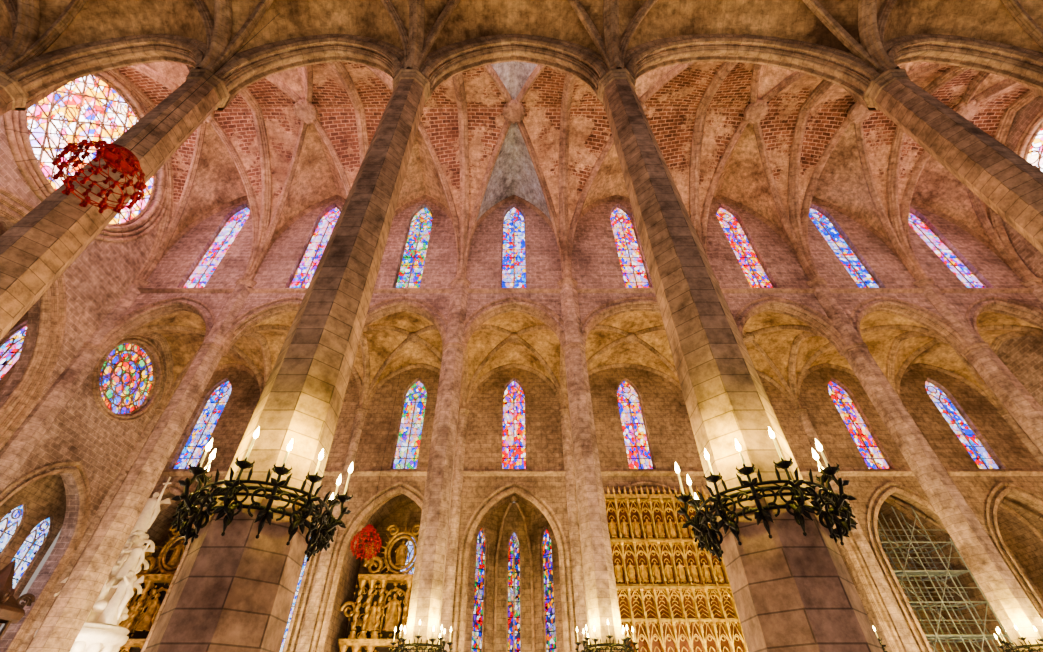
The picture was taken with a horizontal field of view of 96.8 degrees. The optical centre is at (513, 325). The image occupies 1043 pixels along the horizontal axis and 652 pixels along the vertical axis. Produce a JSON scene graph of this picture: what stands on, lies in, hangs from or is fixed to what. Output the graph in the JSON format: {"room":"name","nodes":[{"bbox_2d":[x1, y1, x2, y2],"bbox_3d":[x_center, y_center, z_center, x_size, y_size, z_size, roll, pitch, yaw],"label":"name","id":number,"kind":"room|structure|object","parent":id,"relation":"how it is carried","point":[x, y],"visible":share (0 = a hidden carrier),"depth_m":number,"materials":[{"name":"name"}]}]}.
{"room":"church","nodes":[
{"label":"church","id":0,"kind":"room"},
{"bbox_2d":[0,222,65,626],"bbox_3d":[-42.550,4.268,27.496,18.900,33.000,25.800,0,-41,0],"label":"wall","id":1,"kind":"structure","parent":0,"point":[44,498],"depth_m":33.16,"materials":[{"name":"stone"}]},
{"bbox_2d":[0,504,24,556],"bbox_3d":[-34.350,16.049,29.277,0.200,9.692,1.740,0,-41,0],"label":"window","id":2,"kind":"structure","parent":1,"relation":"in","point":[11,523],"depth_m":31.61,"materials":[{"name":"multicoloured glass"}]},
{"bbox_2d":[0,324,26,378],"bbox_3d":[-35.400,3.415,31.234,2.486,11.281,0.200,0,-41,0],"label":"window","id":3,"kind":"structure","parent":1,"relation":"in","point":[11,347],"depth_m":32.83,"materials":[{"name":"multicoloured glass"}]},
{"bbox_2d":[11,517,51,589],"bbox_3d":[-34.350,17.695,31.159,0.200,9.692,1.740,0,-41,0],"label":"window","id":4,"kind":"structure","parent":1,"relation":"in","point":[27,553],"depth_m":32.89,"materials":[{"name":"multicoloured glass"}]},
{"bbox_2d":[0,71,167,651],"bbox_3d":[-32.450,-4.410,27.451,1.500,46.000,37.500,0,-41,0],"label":"wall","id":5,"kind":"structure","parent":0,"point":[88,444],"depth_m":33.56,"materials":[{"name":"stone"}]},
{"bbox_2d":[27,74,156,225],"bbox_3d":[-32.420,-13.697,36.047,0.280,11.780,11.780,0,-41,0],"label":"window","id":6,"kind":"structure","parent":5,"relation":"in","point":[90,108],"depth_m":34.79,"materials":[{"name":"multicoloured glass"}]},
{"bbox_2d":[100,342,155,415],"bbox_3d":[-32.420,4.374,38.700,0.280,6.380,6.380,0,-41,0],"label":"window","id":7,"kind":"structure","parent":5,"relation":"in","point":[128,374],"depth_m":38.93,"materials":[{"name":"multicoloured glass"}]},
{"bbox_2d":[17,408,163,651],"bbox_3d":[-32.000,16.443,34.116,1.146,23.400,1.146,0,-41,0],"label":"wall half pillar","id":8,"kind":"structure","parent":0,"point":[158,412],"depth_m":35.05,"materials":[{"name":"stone"}]},
{"bbox_2d":[295,408,367,651],"bbox_3d":[-13.700,16.443,34.116,1.146,23.400,1.146,0,-41,0],"label":"wall half pillar","id":9,"kind":"structure","parent":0,"point":[312,610],"depth_m":33.18,"materials":[{"name":"stone"}]},
{"bbox_2d":[439,408,469,651],"bbox_3d":[-4.570,16.443,34.116,1.146,23.400,1.146,0,-41,0],"label":"wall half pillar","id":10,"kind":"structure","parent":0,"point":[455,508],"depth_m":34.64,"materials":[{"name":"stone"}]},
{"bbox_2d":[0,37,1042,100],"bbox_3d":[6.050,-18.791,27.939,76.100,21.716,1.190,0,-41,0],"label":"wall","id":11,"kind":"structure","parent":0,"point":[36,78],"depth_m":23.04,"materials":[{"name":"stone"}]},
{"bbox_2d":[0,0,1042,73],"bbox_3d":[6.050,-16.546,19.336,76.780,7.028,9.540,0,-41,0],"label":"vault","id":12,"kind":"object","parent":11,"relation":"on","point":[417,32],"visible":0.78,"depth_m":22.89,"materials":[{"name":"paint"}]},
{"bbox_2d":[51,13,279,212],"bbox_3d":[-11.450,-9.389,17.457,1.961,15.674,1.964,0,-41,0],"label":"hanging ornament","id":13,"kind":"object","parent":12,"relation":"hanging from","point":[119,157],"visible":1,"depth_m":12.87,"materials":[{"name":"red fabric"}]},
{"bbox_2d":[98,199,1042,355],"bbox_3d":[6.050,-6.236,42.281,76.100,21.716,1.190,0,-41,0],"label":"wall","id":14,"kind":"structure","parent":0,"point":[602,292],"depth_m":39.86,"materials":[{"name":"stone"}]},
{"bbox_2d":[181,206,249,287],"bbox_3d":[-27.425,-7.626,43.557,2.326,12.430,0.200,0,-41,0],"label":"window","id":15,"kind":"structure","parent":14,"relation":"in","point":[198,278],"depth_m":43.01,"materials":[{"name":"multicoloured glass"}]},
{"bbox_2d":[288,206,340,287],"bbox_3d":[-18.275,-7.626,43.557,2.326,12.430,0.200,0,-41,0],"label":"window","id":16,"kind":"structure","parent":14,"relation":"in","point":[304,272],"depth_m":43.09,"materials":[{"name":"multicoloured glass"}]},
{"bbox_2d":[394,206,432,287],"bbox_3d":[-9.135,-7.626,43.557,2.326,12.430,0.200,0,-41,0],"label":"window","id":17,"kind":"structure","parent":14,"relation":"in","point":[410,271],"depth_m":43.01,"materials":[{"name":"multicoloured glass"}]},
{"bbox_2d":[501,206,526,287],"bbox_3d":[0.000,-7.626,43.557,2.326,12.430,0.200,0,-41,0],"label":"window","id":18,"kind":"structure","parent":14,"relation":"in","point":[513,257],"depth_m":43.01,"materials":[{"name":"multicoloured glass"}]},
{"bbox_2d":[107,62,1038,280],"bbox_3d":[6.050,-14.646,36.977,76.940,13.219,18.836,0,-41,0],"label":"vault","id":19,"kind":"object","parent":14,"relation":"on","point":[767,142],"visible":0.64,"depth_m":42.13,"materials":[{"name":"stone"}]},
{"bbox_2d":[610,206,650,287],"bbox_3d":[10.610,-7.626,43.557,2.326,12.430,0.200,0,-41,0],"label":"window","id":20,"kind":"structure","parent":14,"relation":"in","point":[632,264],"depth_m":43.01,"materials":[{"name":"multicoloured glass"}]},
{"bbox_2d":[716,206,774,287],"bbox_3d":[21.225,-7.626,43.557,2.326,12.430,0.200,0,-41,0],"label":"window","id":21,"kind":"structure","parent":14,"relation":"in","point":[750,263],"depth_m":43.05,"materials":[{"name":"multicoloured glass"}]},
{"bbox_2d":[809,207,880,287],"bbox_3d":[30.375,-7.626,43.557,2.326,12.430,0.200,0,-41,0],"label":"window","id":22,"kind":"structure","parent":14,"relation":"in","point":[858,271],"depth_m":43.01,"materials":[{"name":"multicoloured glass"}]},
{"bbox_2d":[909,212,987,287],"bbox_3d":[39.525,-7.626,43.557,2.326,12.430,0.200,0,-41,0],"label":"window","id":23,"kind":"structure","parent":14,"relation":"in","point":[958,267],"depth_m":42.76,"materials":[{"name":"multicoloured glass"}]},
{"bbox_2d":[558,408,588,651],"bbox_3d":[4.570,16.443,34.116,1.146,23.400,1.146,0,-41,0],"label":"wall half pillar","id":24,"kind":"structure","parent":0,"point":[572,508],"depth_m":34.64,"materials":[{"name":"stone"}]},
{"bbox_2d":[125,367,1042,651],"bbox_3d":[6.050,14.164,36.523,76.100,30.000,1.180,0,-41,0],"label":"wall","id":25,"kind":"structure","parent":0,"point":[671,438],"depth_m":38.85,"materials":[{"name":"stone"}]},
{"bbox_2d":[172,380,230,468],"bbox_3d":[-27.425,8.613,41.502,2.246,9.185,0.200,0,-41,0],"label":"window","id":26,"kind":"structure","parent":25,"relation":"in","point":[193,448],"depth_m":41.15,"materials":[{"name":"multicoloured glass"}]},
{"bbox_2d":[391,380,426,468],"bbox_3d":[-9.135,8.613,41.502,2.246,9.185,0.200,0,-41,0],"label":"window","id":27,"kind":"structure","parent":25,"relation":"in","point":[406,453],"depth_m":41.14,"materials":[{"name":"multicoloured glass"}]},
{"bbox_2d":[501,380,526,468],"bbox_3d":[0.000,8.613,41.502,2.246,9.185,0.200,0,-41,0],"label":"window","id":28,"kind":"structure","parent":25,"relation":"in","point":[513,435],"depth_m":41.09,"materials":[{"name":"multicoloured glass"}]},
{"bbox_2d":[122,311,1042,409],"bbox_3d":[6.050,2.868,40.451,76.700,5.625,8.743,0,-41,0],"label":"vault","id":29,"kind":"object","parent":25,"relation":"on","point":[782,349],"visible":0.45,"depth_m":42.73,"materials":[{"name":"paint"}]},
{"bbox_2d":[350,361,402,560],"bbox_3d":[-10.200,9.303,37.044,2.101,17.198,2.104,0,-41,0],"label":"hat","id":30,"kind":"object","parent":29,"relation":"hanging from","point":[369,528],"visible":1,"depth_m":31.97,"materials":[{"name":"red fabric"}]},
{"bbox_2d":[617,380,653,468],"bbox_3d":[10.610,8.613,41.502,2.246,9.185,0.200,0,-41,0],"label":"window","id":31,"kind":"structure","parent":25,"relation":"in","point":[638,451],"depth_m":41.14,"materials":[{"name":"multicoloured glass"}]},
{"bbox_2d":[828,380,891,468],"bbox_3d":[30.375,8.613,41.502,2.246,9.185,0.200,0,-41,0],"label":"window","id":32,"kind":"structure","parent":25,"relation":"in","point":[861,434],"depth_m":41.14,"materials":[{"name":"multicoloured glass"}]},
{"bbox_2d":[925,380,1000,468],"bbox_3d":[39.525,8.613,41.502,2.246,9.185,0.200,0,-41,0],"label":"window","id":33,"kind":"structure","parent":25,"relation":"in","point":[982,457],"depth_m":41.14,"materials":[{"name":"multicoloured glass"}]},
{"bbox_2d":[130,493,1042,651],"bbox_3d":[6.050,21.245,35.427,75.465,17.900,6.500,0,-41,0],"label":"wall","id":34,"kind":"structure","parent":0,"point":[1020,525],"depth_m":38.67,"materials":[{"name":"stone"}]},
{"bbox_2d":[280,537,310,651],"bbox_3d":[-18.275,22.127,38.642,1.446,8.883,0.200,0,-41,0],"label":"window","id":35,"kind":"structure","parent":34,"relation":"in","point":[305,559],"depth_m":38.19,"materials":[{"name":"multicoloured glass"}]},
{"bbox_2d":[399,536,416,573],"bbox_3d":[-9.135,22.127,38.642,1.446,8.883,0.200,0,-41,0],"label":"window","id":36,"kind":"structure","parent":34,"relation":"in","point":[410,548],"depth_m":40.55,"materials":[{"name":"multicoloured glass"}]},
{"bbox_2d":[471,527,486,651],"bbox_3d":[-2.832,22.284,36.845,1.237,12.279,0.200,30,-49,-30],"label":"window","id":37,"kind":"structure","parent":34,"relation":"in","point":[480,571],"depth_m":37.47,"materials":[{"name":"glass"}]},
{"bbox_2d":[506,531,521,651],"bbox_3d":[0.000,23.010,37.670,1.246,12.274,0.200,0,-41,0],"label":"window","id":38,"kind":"structure","parent":34,"relation":"in","point":[513,610],"depth_m":38.24,"materials":[{"name":"glass"}]},
{"bbox_2d":[541,527,556,651],"bbox_3d":[2.832,22.284,36.845,1.237,12.279,0.200,-30,-49,30],"label":"window","id":39,"kind":"structure","parent":34,"relation":"in","point":[547,571],"depth_m":37.47,"materials":[{"name":"glass"}]},
{"bbox_2d":[794,408,919,651],"bbox_3d":[25.800,16.443,34.116,1.146,23.400,1.146,0,-41,0],"label":"wall half pillar","id":40,"kind":"structure","parent":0,"point":[895,614],"depth_m":33.04,"materials":[{"name":"stone"}]},
{"bbox_2d":[997,95,1042,407],"bbox_3d":[44.985,-4.410,27.451,1.230,46.000,37.500,0,-41,0],"label":"wall","id":41,"kind":"structure","parent":0,"point":[1023,355],"depth_m":40.38,"materials":[{"name":"stone"}]},
{"bbox_2d":[1023,122,1042,171],"bbox_3d":[44.920,-13.697,36.047,0.280,9.780,9.780,0,-41,0],"label":"window","id":42,"kind":"structure","parent":41,"relation":"in","point":[1033,154],"depth_m":39.80,"materials":[{"name":"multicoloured glass"}]},
{"bbox_2d":[997,408,1042,467],"bbox_3d":[44.100,16.443,34.116,1.146,23.400,1.146,0,-41,0],"label":"wall half pillar","id":43,"kind":"structure","parent":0,"point":[1003,412],"depth_m":39.92,"materials":[{"name":"stone"}]},
{"label":"floor","id":44,"kind":"structure","parent":0,"visible":0},
{"bbox_2d":[0,559,35,639],"bbox_3d":[-29.600,17.334,24.431,3.887,9.300,3.887,0,-41,0],"label":"pulpit","id":45,"kind":"object","parent":44,"relation":"on","point":[12,611],"visible":1,"depth_m":26.20,"materials":[{"name":"brown wood"}]},
{"bbox_2d":[0,70,70,115],"bbox_3d":[-22.850,-4.643,15.495,2.494,30.600,2.494,0,-41,0],"label":"stone column","id":46,"kind":"structure","parent":44,"relation":"on","point":[13,96],"depth_m":20.57,"materials":[{"name":"brown stone"}]},
{"bbox_2d":[0,277,149,494],"bbox_3d":[-32.000,7.902,29.764,2.494,30.520,2.494,0,-41,0],"label":"stone column","id":47,"kind":"structure","parent":44,"relation":"on","point":[19,447],"depth_m":31.90,"materials":[{"name":"brown stone"}]},
{"bbox_2d":[34,477,170,651],"bbox_3d":[-25.462,16.833,28.490,4.692,15.402,4.536,29,-49,-29],"label":"sculpture","id":48,"kind":"object","parent":44,"relation":"on","point":[100,632],"visible":0.69,"depth_m":28.14,"materials":[{"name":"white stone"}]},
{"bbox_2d":[0,68,241,339],"bbox_3d":[-13.700,-4.643,15.495,2.494,30.600,2.494,0,-41,0],"label":"stone column","id":49,"kind":"structure","parent":44,"relation":"on","point":[36,250],"depth_m":14.03,"materials":[{"name":"brown stone"}]},
{"bbox_2d":[25,277,256,651],"bbox_3d":[-22.850,7.902,29.764,2.494,30.520,2.494,0,-41,0],"label":"stone column","id":50,"kind":"structure","parent":44,"relation":"on","point":[58,632],"depth_m":27.08,"materials":[{"name":"brown stone"}]},
{"bbox_2d":[118,526,185,651],"bbox_3d":[-27.425,22.308,34.407,8.248,14.958,1.634,0,-41,0],"label":"altarpiece","id":51,"kind":"object","parent":44,"relation":"on","point":[143,608],"visible":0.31,"depth_m":35.79,"materials":[{"name":"gold metal"}]},
{"bbox_2d":[145,68,430,651],"bbox_3d":[-4.570,-4.643,15.495,2.494,30.600,2.494,0,-41,0],"label":"stone column","id":52,"kind":"structure","parent":44,"relation":"on","point":[235,591],"depth_m":9.05,"materials":[{"name":"brown stone"}]},
{"bbox_2d":[170,427,352,561],"bbox_3d":[-4.570,3.250,8.585,2.815,1.819,3.143,21,-45,-22],"label":"chandelier","id":53,"kind":"object","parent":52,"relation":"attached to","point":[320,538],"visible":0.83,"depth_m":7.75,"materials":[{"name":"metal"}]},
{"bbox_2d":[338,523,419,651],"bbox_3d":[-9.135,22.320,34.420,8.248,14.958,1.600,0,-41,0],"label":"altarpiece","id":54,"kind":"object","parent":44,"relation":"on","point":[381,602],"visible":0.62,"depth_m":35.36,"materials":[{"name":"gold metal"}]},
{"bbox_2d":[404,277,470,651],"bbox_3d":[-4.570,7.902,29.764,2.494,30.520,2.494,0,-41,0],"label":"stone column","id":55,"kind":"structure","parent":44,"relation":"on","point":[426,597],"depth_m":27.37,"materials":[{"name":"beige stone"}]},
{"bbox_2d":[389,620,452,651],"bbox_3d":[-4.570,15.765,22.881,2.815,1.819,3.143,21,-45,-22],"label":"ring","id":56,"kind":"object","parent":55,"relation":"attached to","point":[403,645],"visible":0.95,"depth_m":22.19,"materials":[{"name":"metal"}]},
{"bbox_2d":[557,277,623,651],"bbox_3d":[4.570,7.902,29.764,2.494,30.520,2.494,0,-41,0],"label":"stone column","id":57,"kind":"structure","parent":44,"relation":"on","point":[601,597],"depth_m":27.38,"materials":[{"name":"beige stone"}]},
{"bbox_2d":[575,620,638,651],"bbox_3d":[4.570,15.765,22.881,2.815,1.819,3.143,21,-45,-22],"label":"ring","id":58,"kind":"object","parent":57,"relation":"attached to","point":[624,645],"visible":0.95,"depth_m":22.20,"materials":[{"name":"metal"}]},
{"bbox_2d":[603,486,747,651],"bbox_3d":[10.900,18.773,31.312,8.400,16.200,1.050,0,-41,0],"label":"altarpiece","id":59,"kind":"object","parent":44,"relation":"on","point":[675,595],"visible":0.91,"depth_m":32.19,"materials":[{"name":"gold wood"}]},
{"bbox_2d":[597,68,882,651],"bbox_3d":[4.570,-4.643,15.495,2.494,30.600,2.494,0,-41,0],"label":"stone column","id":60,"kind":"structure","parent":44,"relation":"on","point":[792,591],"depth_m":9.04,"materials":[{"name":"brown stone"}]},
{"bbox_2d":[675,427,857,561],"bbox_3d":[4.570,3.250,8.585,2.815,1.819,3.143,21,-45,-22],"label":"chandelier","id":61,"kind":"object","parent":60,"relation":"attached to","point":[707,538],"visible":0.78,"depth_m":7.75,"materials":[{"name":"metal"}]},
{"bbox_2d":[806,277,1042,651],"bbox_3d":[25.800,7.902,29.764,2.494,30.520,2.494,0,-41,0],"label":"stone column","id":62,"kind":"structure","parent":44,"relation":"on","point":[1005,595],"depth_m":27.39,"materials":[{"name":"beige stone"}]},
{"bbox_2d":[994,619,1042,651],"bbox_3d":[25.800,15.765,22.881,2.815,1.819,3.143,21,-45,-22],"label":"ring","id":63,"kind":"object","parent":62,"relation":"attached to","point":[1006,644],"visible":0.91,"depth_m":22.68,"materials":[{"name":"metal"}]},
{"bbox_2d":[844,68,1042,253],"bbox_3d":[16.650,-4.643,15.495,2.494,30.600,2.494,0,-41,0],"label":"stone column","id":64,"kind":"structure","parent":44,"relation":"on","point":[1010,185],"depth_m":16.51,"materials":[{"name":"brown stone"}]},
{"bbox_2d":[878,506,1013,651],"bbox_3d":[30.375,21.174,33.296,6.800,15.200,2.900,0,-41,0],"label":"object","id":65,"kind":"object","parent":44,"relation":"on","point":[930,573],"visible":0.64,"depth_m":34.15,"materials":[{"name":"metal"}]},
{"bbox_2d":[913,277,1042,453],"bbox_3d":[34.950,7.902,29.764,2.494,30.520,2.494,0,-41,0],"label":"stone column","id":66,"kind":"structure","parent":44,"relation":"on","point":[1027,412],"depth_m":33.31,"materials":[{"name":"brown stone"}]},
{"bbox_2d":[1014,80,1042,96],"bbox_3d":[25.800,-4.643,15.495,2.494,30.600,2.494,0,-41,0],"label":"stone column","id":67,"kind":"structure","parent":44,"relation":"on","point":[1036,90],"depth_m":22.68,"materials":[{"name":"brown stone"}]},
{"bbox_2d":[1020,277,1042,302],"bbox_3d":[44.100,7.902,29.764,2.494,30.520,2.494,0,-41,0],"label":"stone column","id":68,"kind":"structure","parent":44,"relation":"on","point":[1036,283],"depth_m":38.88,"materials":[{"name":"brown stone"}]},
{"bbox_3d":[16.650,7.902,29.764,2.494,30.520,2.494,0,-41,0],"label":"stone column","id":69,"kind":"structure","parent":44,"relation":"on","visible":0},
{"bbox_2d":[873,626,887,651],"bbox_3d":[16.650,15.765,22.881,3.143,1.819,2.816,0,-41,0],"label":"ring","id":70,"kind":"object","parent":69,"relation":"attached to","point":[880,640],"visible":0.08,"depth_m":21.93,"materials":[{"name":"metal"}]}
]}

